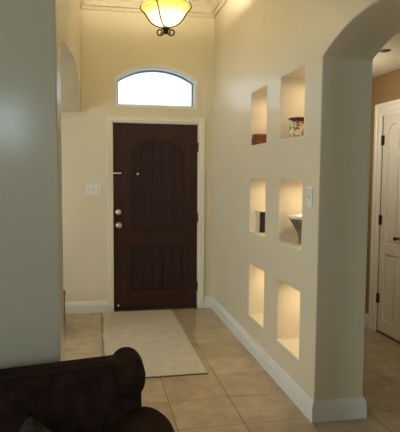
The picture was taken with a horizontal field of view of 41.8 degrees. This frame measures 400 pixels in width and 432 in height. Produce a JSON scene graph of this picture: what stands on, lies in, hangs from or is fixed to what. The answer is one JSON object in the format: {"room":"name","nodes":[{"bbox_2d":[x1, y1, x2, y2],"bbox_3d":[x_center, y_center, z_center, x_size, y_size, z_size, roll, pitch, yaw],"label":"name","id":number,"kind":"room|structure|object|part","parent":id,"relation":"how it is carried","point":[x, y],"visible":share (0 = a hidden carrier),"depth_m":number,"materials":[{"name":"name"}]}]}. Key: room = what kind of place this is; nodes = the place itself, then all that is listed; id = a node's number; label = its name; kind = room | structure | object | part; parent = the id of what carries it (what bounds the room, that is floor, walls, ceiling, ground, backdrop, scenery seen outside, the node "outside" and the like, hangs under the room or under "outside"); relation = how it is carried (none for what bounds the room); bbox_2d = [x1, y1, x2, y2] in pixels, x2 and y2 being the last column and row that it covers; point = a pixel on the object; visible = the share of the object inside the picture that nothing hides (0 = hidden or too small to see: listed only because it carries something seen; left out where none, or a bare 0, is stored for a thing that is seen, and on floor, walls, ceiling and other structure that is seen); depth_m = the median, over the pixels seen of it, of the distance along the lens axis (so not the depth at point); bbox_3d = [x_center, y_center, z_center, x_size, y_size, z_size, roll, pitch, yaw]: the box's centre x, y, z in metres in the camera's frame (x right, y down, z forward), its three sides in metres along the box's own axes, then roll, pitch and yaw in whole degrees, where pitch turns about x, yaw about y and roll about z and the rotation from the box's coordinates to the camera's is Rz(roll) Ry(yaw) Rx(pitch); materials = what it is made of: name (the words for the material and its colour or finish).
{"room":"traditional dwelling","nodes":[
{"label":"traditional dwelling","id":0,"kind":"room"},
{"bbox_2d":[0,0,80,368],"bbox_3d":[-2.384,-0.487,3.395,3.068,3.370,3.668,-1,4,-11],"label":"wall","id":1,"kind":"structure","parent":0,"point":[40,42],"depth_m":1.91,"materials":[{"name":"beige paint"}]},
{"bbox_2d":[61,9,213,301],"bbox_3d":[-0.640,-0.651,5.713,7.800,3.370,0.200,-1,4,-11],"label":"wall","id":2,"kind":"structure","parent":0,"point":[113,43],"depth_m":5.54,"materials":[{"name":"beige paint"}]},
{"bbox_2d":[86,184,100,194],"bbox_3d":[-1.125,-0.280,5.533,0.156,0.116,0.016,-1,4,-11],"label":"light switch","id":3,"kind":"object","parent":2,"relation":"attached to","point":[91,189],"visible":1,"depth_m":5.54,"materials":[{"name":"white plastic"}]},
{"bbox_2d":[65,296,210,313],"bbox_3d":[-2.069,0.986,5.440,4.463,0.128,0.018,-1,4,-11],"label":"baseboard","id":4,"kind":"structure","parent":2,"relation":"attached to","point":[80,307],"depth_m":5.61,"materials":[{"name":"white paint"}]},
{"bbox_2d":[112,121,198,311],"bbox_3d":[-0.487,0.012,5.741,0.938,2.044,0.188,-1,4,-11],"label":"door","id":5,"kind":"structure","parent":2,"relation":"in","point":[155,173],"depth_m":5.72,"materials":[{"name":"brown wood"}]},
{"bbox_3d":[-0.464,-0.332,5.715,0.588,1.014,0.028,-1,4,-11],"label":"panel","id":6,"kind":"part","parent":5,"relation":"part of","materials":[{"name":"brown wood"}]},
{"bbox_3d":[-0.464,0.570,5.755,0.608,0.529,0.016,-1,4,-11],"label":"panel moulding","id":7,"kind":"part","parent":5,"relation":"part of","materials":[{"name":"brown wood"}]},
{"bbox_3d":[-0.469,0.566,5.783,0.588,0.511,0.028,-1,4,-11],"label":"panel","id":8,"kind":"part","parent":5,"relation":"part of","materials":[{"name":"brown wood"}]},
{"bbox_3d":[-0.458,-0.328,5.687,0.608,1.032,0.016,-1,4,-11],"label":"panel moulding","id":9,"kind":"part","parent":5,"relation":"part of","materials":[{"name":"brown wood"}]},
{"bbox_2d":[107,115,204,311],"bbox_3d":[-0.470,-0.013,5.684,1.050,2.103,0.020,-1,4,-11],"label":"trim","id":10,"kind":"structure","parent":2,"relation":"attached to","point":[201,121],"depth_m":5.64,"materials":[{"name":"beige paint"}]},
{"bbox_2d":[114,64,197,109],"bbox_3d":[-0.476,-1.389,5.662,0.900,0.458,0.172,-1,4,-11],"label":"window","id":11,"kind":"structure","parent":2,"relation":"in","point":[165,69],"depth_m":5.63,"materials":[{"name":"white paint"}]},
{"bbox_2d":[64,308,399,431],"bbox_3d":[0.215,1.410,1.533,7.800,0.100,9.100,-1,4,-11],"label":"floor","id":12,"kind":"structure","parent":0,"point":[236,394],"depth_m":3.67,"materials":[{"name":"beige tile"}]},
{"bbox_2d":[63,290,65,326],"bbox_3d":[-1.637,0.920,4.877,0.728,0.350,0.408,-1,4,-11],"label":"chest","id":13,"kind":"object","parent":12,"relation":"on","point":[64,292],"visible":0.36,"depth_m":5.01,"materials":[{"name":"brown wood"}]},
{"bbox_2d":[0,347,173,431],"bbox_3d":[-1.187,0.948,1.293,2.365,0.841,1.052,-1,4,-11],"label":"sofa","id":14,"kind":"object","parent":12,"relation":"on","point":[101,393],"visible":1,"depth_m":1.74,"materials":[{"name":"brown leather"}]},
{"bbox_2d":[18,414,51,431],"bbox_3d":[-0.494,0.780,1.582,0.361,0.353,0.134,-2,5,-26],"label":"throw pillow","id":15,"kind":"object","parent":14,"relation":"on","point":[31,424],"visible":1,"depth_m":1.58,"materials":[{"name":"grey fabric"}]},
{"bbox_3d":[-0.127,0.971,1.412,0.240,0.590,0.865,-1,4,-11],"label":"arm","id":16,"kind":"part","parent":14,"relation":"part of"},
{"bbox_2d":[103,310,207,377],"bbox_3d":[-0.497,1.106,4.756,0.750,0.012,1.902,-1,4,-11],"label":"rug","id":17,"kind":"object","parent":12,"relation":"on","point":[164,349],"visible":0.83,"depth_m":4.65,"materials":[{"name":"beige fabric"}]},
{"bbox_2d":[212,0,399,400],"bbox_3d":[1.153,-0.326,1.567,0.321,3.370,8.660,-1,4,-11],"label":"wall","id":18,"kind":"structure","parent":0,"point":[276,61],"depth_m":3.37,"materials":[{"name":"beige paint"}]},
{"bbox_2d":[79,0,227,17],"bbox_3d":[0.312,-1.903,1.282,1.413,0.192,8.650,-1,4,-11],"label":"trim","id":19,"kind":"structure","parent":18,"relation":"attached to","point":[200,8],"depth_m":5.43,"materials":[{"name":"paint"}]},
{"bbox_2d":[252,134,265,144],"bbox_3d":[0.528,-0.631,4.335,0.176,0.090,0.092,-1,4,-11],"label":"woven box","id":20,"kind":"object","parent":18,"relation":"in","point":[256,138],"visible":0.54,"depth_m":4.29,"materials":[{"name":"brown wicker"}]},
{"bbox_3d":[0.528,-0.665,4.333,0.172,0.022,0.088,-1,4,-11],"label":"lid","id":21,"kind":"part","parent":20,"relation":"part of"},
{"bbox_2d":[254,210,264,232],"bbox_3d":[0.519,0.044,4.298,0.130,0.186,0.067,-1,4,-11],"label":"desk clock","id":22,"kind":"object","parent":18,"relation":"in","point":[259,224],"visible":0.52,"depth_m":4.26,"materials":[{"name":"beige"}]},
{"bbox_3d":[0.535,0.051,4.272,0.096,0.164,0.008,-1,4,-11],"label":"panel","id":23,"kind":"part","parent":22,"relation":"part of","materials":[{"name":"black"}]},
{"bbox_2d":[211,296,366,422],"bbox_3d":[0.569,1.071,4.545,0.357,0.128,2.818,-1,4,-11],"label":"baseboard","id":24,"kind":"structure","parent":18,"relation":"attached to","point":[346,408],"depth_m":3.37,"materials":[{"name":"white paint"}]},
{"bbox_2d":[288,213,301,243],"bbox_3d":[0.703,0.086,3.600,0.196,0.210,0.196,-1,4,-11],"label":"vase","id":25,"kind":"object","parent":18,"relation":"on","point":[296,219],"visible":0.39,"depth_m":3.56,"materials":[{"name":"grey ceramic"}]},
{"bbox_3d":[0.703,-0.001,3.594,0.196,0.036,0.196,-1,4,-11],"label":"dish","id":26,"kind":"part","parent":25,"relation":"part of","materials":[{"name":"white ceramic"}]},
{"bbox_2d":[288,117,303,137],"bbox_3d":[0.673,-0.601,3.567,0.148,0.148,0.148,-1,4,-11],"label":"jar","id":27,"kind":"object","parent":18,"relation":"in","point":[296,129],"visible":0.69,"depth_m":3.52,"materials":[{"name":"ceramic"}]},
{"bbox_3d":[0.673,-0.660,3.562,0.148,0.031,0.148,-1,4,-11],"label":"lid","id":28,"kind":"part","parent":27,"relation":"part of","materials":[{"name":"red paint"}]},
{"bbox_2d":[307,187,312,206],"bbox_3d":[0.660,-0.115,3.177,0.016,0.120,0.078,-1,4,-11],"label":"light switch","id":29,"kind":"object","parent":18,"relation":"attached to","point":[309,189],"visible":1,"depth_m":3.17,"materials":[{"name":"white plastic"}]},
{"bbox_2d":[365,69,399,343],"bbox_3d":[2.070,0.014,3.414,0.140,2.425,5.460,-1,4,-11],"label":"wall","id":30,"kind":"structure","parent":0,"point":[385,87],"depth_m":4.97,"materials":[{"name":"beige paint"}]},
{"bbox_2d":[365,313,367,327],"bbox_3d":[1.977,1.157,3.524,0.018,0.128,5.340,-1,4,-11],"label":"baseboard","id":31,"kind":"structure","parent":30,"relation":"attached to","point":[366,314],"depth_m":5.16,"materials":[{"name":"white paint"}]},
{"bbox_2d":[368,99,399,330],"bbox_3d":[1.758,0.060,4.565,0.020,2.155,0.982,-1,4,-11],"label":"trim","id":32,"kind":"structure","parent":30,"relation":"attached to","point":[391,107],"depth_m":4.97,"materials":[{"name":"beige paint"}]},
{"bbox_2d":[376,113,399,341],"bbox_3d":[1.767,0.100,4.558,0.086,2.033,0.779,-1,4,-11],"label":"door","id":33,"kind":"structure","parent":30,"relation":"in","point":[388,295],"depth_m":4.78,"materials":[{"name":"white paint"}]},
{"bbox_3d":[1.748,0.669,4.800,0.025,0.635,0.204,-1,4,-11],"label":"panel","id":34,"kind":"part","parent":33,"relation":"part of","materials":[{"name":"white paint"}]},
{"bbox_3d":[1.755,-0.286,4.727,0.025,1.100,0.204,-1,4,-11],"label":"panel","id":35,"kind":"part","parent":33,"relation":"part of","materials":[{"name":"white paint"}]},
{"bbox_2d":[372,31,399,77],"bbox_3d":[2.683,-1.129,1.833,2.798,0.100,9.100,-1,4,-11],"label":"ceiling","id":36,"kind":"structure","parent":0,"point":[383,63],"depth_m":4.24,"materials":[{"name":"paint"}]},
{"bbox_2d":[379,49,390,52],"bbox_3d":[1.392,-1.242,3.944,0.092,0.009,0.092,-1,4,-11],"label":"ceiling vent","id":37,"kind":"object","parent":36,"relation":"in","point":[382,50],"visible":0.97,"depth_m":3.92,"materials":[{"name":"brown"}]},
{"bbox_3d":[-1.134,-2.038,0.996,5.002,0.100,9.100,-1,4,-11],"label":"ceiling","id":38,"kind":"structure","parent":0,"visible":0},
{"bbox_2d":[140,0,191,35],"bbox_3d":[-0.277,-1.847,4.246,0.412,0.760,0.398,-1,4,-11],"label":"pendant lamp","id":39,"kind":"object","parent":38,"relation":"hanging from","point":[165,15],"visible":1,"depth_m":4.17,"materials":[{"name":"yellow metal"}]}
]}

